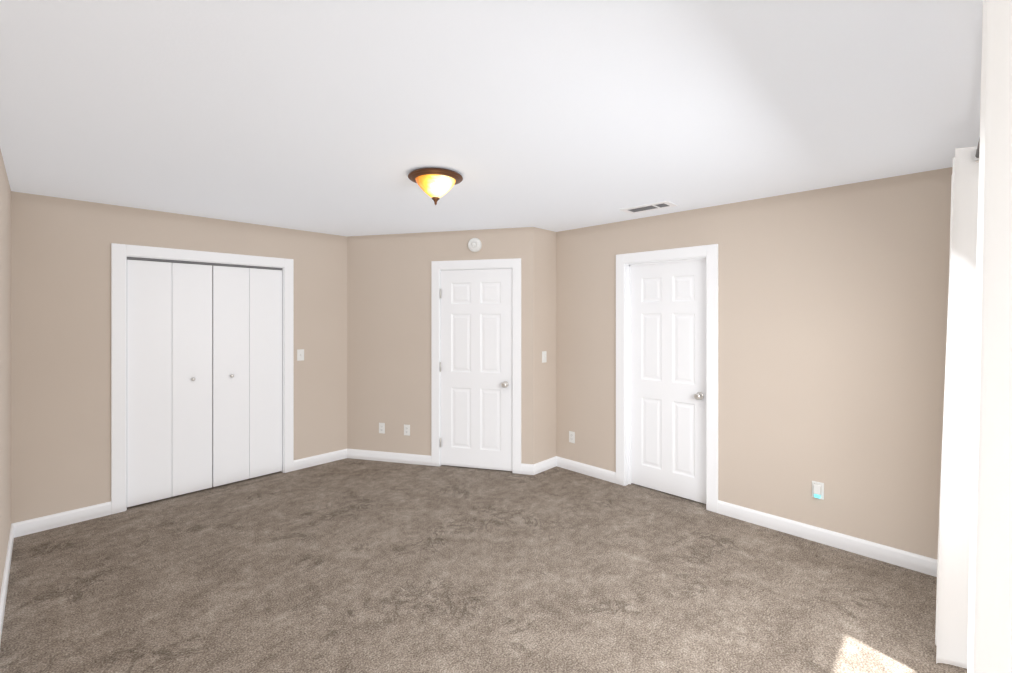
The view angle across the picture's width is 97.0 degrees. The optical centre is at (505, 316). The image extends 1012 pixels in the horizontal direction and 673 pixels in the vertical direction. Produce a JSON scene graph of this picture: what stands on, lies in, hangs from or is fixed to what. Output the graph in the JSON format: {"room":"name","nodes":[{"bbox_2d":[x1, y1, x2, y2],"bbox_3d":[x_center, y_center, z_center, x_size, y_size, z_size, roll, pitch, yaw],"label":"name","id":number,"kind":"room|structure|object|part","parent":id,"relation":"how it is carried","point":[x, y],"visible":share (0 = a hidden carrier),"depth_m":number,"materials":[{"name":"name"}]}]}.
{"room":"empty bedroom","nodes":[
{"label":"empty bedroom","id":0,"kind":"room"},
{"bbox_2d":[0,149,10,593],"bbox_3d":[-1.754,0.339,1.399,5.136,2.433,0.120,0,0,44],"label":"wall","id":1,"kind":"structure","parent":0,"point":[5,358],"depth_m":2.66,"materials":[{"name":"paint"}]},
{"bbox_2d":[0,524,13,642],"bbox_3d":[-1.707,1.505,1.447,4.896,0.100,0.014,0,0,44],"label":"baseboard","id":2,"kind":"structure","parent":1,"relation":"attached to","point":[4,588],"depth_m":2.52,"materials":[{"name":"white wood"}]},
{"bbox_2d":[11,191,346,523],"bbox_3d":[-2.654,0.339,4.077,0.120,2.433,2.723,0,0,44],"label":"wall","id":3,"kind":"structure","parent":0,"point":[60,355],"depth_m":3.43,"materials":[{"name":"paint"}]},
{"bbox_2d":[12,449,346,537],"bbox_3d":[-2.605,1.505,4.031,0.014,0.100,2.483,0,0,44],"label":"baseboard","id":4,"kind":"structure","parent":3,"relation":"attached to","point":[35,525],"depth_m":3.39,"materials":[{"name":"white wood"}]},
{"bbox_2d":[111,243,293,513],"bbox_3d":[-2.664,0.490,4.054,0.139,2.129,1.380,0,0,44],"label":"trim","id":5,"kind":"structure","parent":3,"relation":"attached to","point":[120,253],"depth_m":3.59,"materials":[{"name":"white wood"}]},
{"bbox_2d":[127,260,281,506],"bbox_3d":[-2.640,0.541,4.031,0.056,1.996,1.184,0,0,44],"label":"closet door","id":6,"kind":"structure","parent":3,"relation":"in","point":[169,379],"depth_m":3.96,"materials":[{"name":"white wood"}]},
{"bbox_3d":[-2.629,0.550,4.021,0.026,0.030,0.328,0,0,44],"label":"knob","id":7,"kind":"part","parent":6,"relation":"part of","materials":[{"name":"silver metal"}]},
{"bbox_2d":[127,257,281,269],"bbox_3d":[-2.652,-0.470,4.043,0.030,0.018,1.188,0,0,44],"label":"door track","id":8,"kind":"object","parent":3,"relation":"attached to","point":[186,262],"visible":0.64,"depth_m":3.97,"materials":[{"name":"grey metal"}]},
{"bbox_2d":[297,349,303,360],"bbox_3d":[-2.089,0.395,4.561,0.019,0.115,0.070,0,0,44],"label":"light switch","id":9,"kind":"object","parent":3,"relation":"attached to","point":[300,354],"visible":1,"depth_m":4.56,"materials":[{"name":"white plastic"}]},
{"bbox_2d":[347,227,532,463],"bbox_3d":[-0.783,0.339,4.737,2.204,2.433,0.120,0,0,15],"label":"wall","id":10,"kind":"structure","parent":0,"point":[389,330],"depth_m":4.76,"materials":[{"name":"paint"}]},
{"bbox_2d":[379,423,384,433],"bbox_3d":[-1.336,1.203,4.816,0.070,0.115,0.009,0,0,15],"label":"electrical outlet","id":11,"kind":"object","parent":10,"relation":"attached to","point":[381,427],"visible":1,"depth_m":4.81,"materials":[{"name":"white plastic"}]},
{"bbox_2d":[404,424,409,435],"bbox_3d":[-1.050,1.205,4.740,0.070,0.115,0.009,0,0,15],"label":"electrical outlet","id":12,"kind":"object","parent":10,"relation":"attached to","point":[407,430],"visible":1,"depth_m":4.74,"materials":[{"name":"white plastic"}]},
{"bbox_2d":[347,448,533,474],"bbox_3d":[-0.738,1.505,4.656,2.092,0.100,0.014,0,0,15],"label":"baseboard","id":13,"kind":"structure","parent":10,"relation":"attached to","point":[527,469],"depth_m":4.76,"materials":[{"name":"white wood"}]},
{"bbox_2d":[468,238,481,251],"bbox_3d":[-0.320,-0.723,4.532,0.144,0.144,0.040,0,0,15],"label":"smoke detector","id":14,"kind":"object","parent":10,"relation":"attached to","point":[474,244],"visible":1,"depth_m":4.52,"materials":[{"name":"white plastic"}]},
{"bbox_2d":[431,258,520,473],"bbox_3d":[-0.297,0.491,4.600,0.956,2.127,0.139,0,0,15],"label":"door frame","id":15,"kind":"structure","parent":10,"relation":"attached to","point":[438,267],"depth_m":4.54,"materials":[{"name":"white wood"}]},
{"bbox_2d":[441,269,511,470],"bbox_3d":[-0.312,0.534,4.540,0.762,2.018,0.102,0,0,15],"label":"door","id":16,"kind":"structure","parent":10,"relation":"in","point":[476,368],"depth_m":4.55,"materials":[{"name":"white wood"}]},
{"bbox_3d":[-0.014,0.680,4.444,0.066,0.066,0.068,0,0,15],"label":"knob","id":17,"kind":"part","parent":16,"relation":"part of","materials":[{"name":"silver metal"}]},
{"bbox_2d":[0,458,966,672],"bbox_3d":[-0.308,1.605,3.471,5.936,0.100,5.110,0,0,44],"label":"floor","id":18,"kind":"structure","parent":0,"point":[348,565],"depth_m":2.58,"materials":[{"name":"brown carpet"}]},
{"bbox_2d":[0,0,982,235],"bbox_3d":[-0.308,-0.928,3.471,5.936,0.100,5.110,0,0,44],"label":"ceiling","id":19,"kind":"structure","parent":0,"point":[341,117],"depth_m":1.85,"materials":[{"name":"white paint"}]},
{"bbox_2d":[408,167,462,204],"bbox_3d":[-0.438,-0.784,2.786,0.339,0.189,0.339,0,0,44],"label":"ceiling light","id":20,"kind":"object","parent":19,"relation":"attached to","point":[435,184],"visible":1,"depth_m":2.71,"materials":[{"name":"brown glass"}]},
{"bbox_3d":[-0.438,-0.788,2.786,0.249,0.117,0.249,0,0,44],"label":"lamp shade","id":21,"kind":"part","parent":20,"relation":"part of","materials":[{"name":"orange glass"}]},
{"bbox_2d":[620,200,677,213],"bbox_3d":[1.143,-0.874,3.602,0.400,0.008,0.200,0,0,44],"label":"ceiling vent","id":22,"kind":"object","parent":19,"relation":"in","point":[650,207],"visible":1,"depth_m":3.58,"materials":[{"name":"white metal"}]},
{"bbox_2d":[533,227,555,463],"bbox_3d":[0.394,0.339,4.616,0.120,2.433,0.488,0,0,44],"label":"wall","id":23,"kind":"structure","parent":0,"point":[544,339],"depth_m":4.52,"materials":[{"name":"paint"}]},
{"bbox_2d":[533,456,555,474],"bbox_3d":[0.398,1.505,4.523,0.014,0.100,0.376,0,0,44],"label":"baseboard return","id":24,"kind":"object","parent":23,"relation":"attached to","point":[544,465],"visible":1,"depth_m":4.51,"materials":[{"name":"white wood"}]},
{"bbox_2d":[542,351,546,362],"bbox_3d":[0.391,0.410,4.512,0.019,0.115,0.070,0,0,44],"label":"light switch","id":25,"kind":"object","parent":23,"relation":"attached to","point":[544,356],"visible":1,"depth_m":4.51,"materials":[{"name":"white plastic"}]},
{"bbox_2d":[556,167,951,558],"bbox_3d":[1.672,0.339,3.637,3.318,2.433,0.120,0,0,44],"label":"wall","id":26,"kind":"structure","parent":0,"point":[832,315],"depth_m":3.11,"materials":[{"name":"paint"}]},
{"bbox_2d":[569,431,574,442],"bbox_3d":[0.664,1.220,4.521,0.070,0.115,0.009,0,0,44],"label":"electrical outlet","id":27,"kind":"object","parent":26,"relation":"attached to","point":[571,437],"visible":1,"depth_m":4.52,"materials":[{"name":"white plastic"}]},
{"bbox_2d":[616,244,717,512],"bbox_3d":[1.392,0.491,3.896,0.905,2.127,0.139,0,0,44],"label":"door frame","id":28,"kind":"structure","parent":26,"relation":"attached to","point":[627,261],"depth_m":3.88,"materials":[{"name":"white wood"}]},
{"bbox_2d":[631,260,705,503],"bbox_3d":[1.395,0.534,3.899,0.711,2.018,0.102,0,0,44],"label":"door","id":29,"kind":"structure","parent":26,"relation":"in","point":[668,377],"depth_m":3.90,"materials":[{"name":"white wood"}]},
{"bbox_3d":[1.584,0.660,3.691,0.066,0.066,0.068,0,0,44],"label":"knob","id":30,"kind":"part","parent":29,"relation":"part of","materials":[{"name":"silver metal"}]},
{"bbox_2d":[556,456,936,576],"bbox_3d":[1.625,1.505,3.589,3.078,0.100,0.014,0,0,44],"label":"baseboard","id":31,"kind":"structure","parent":26,"relation":"attached to","point":[903,558],"depth_m":3.09,"materials":[{"name":"white wood"}]},
{"bbox_2d":[812,481,823,499],"bbox_3d":[2.139,1.199,3.075,0.070,0.115,0.040,0,0,44],"label":"electrical outlet","id":32,"kind":"object","parent":26,"relation":"attached to","point":[818,490],"visible":1,"depth_m":3.07,"materials":[{"name":"white plastic"}]},
{"bbox_3d":[1.436,0.339,1.092,0.120,2.433,4.110,0,0,44],"label":"wall","id":33,"kind":"structure","parent":0,"visible":0},
{"bbox_2d":[935,0,1011,672],"bbox_3d":[1.414,0.406,1.317,0.226,2.273,3.508,0,0,44],"label":"curtain","id":34,"kind":"object","parent":33,"relation":"attached to","point":[973,632],"visible":1,"depth_m":0.57,"materials":[{"name":"white fabric"}]}
]}

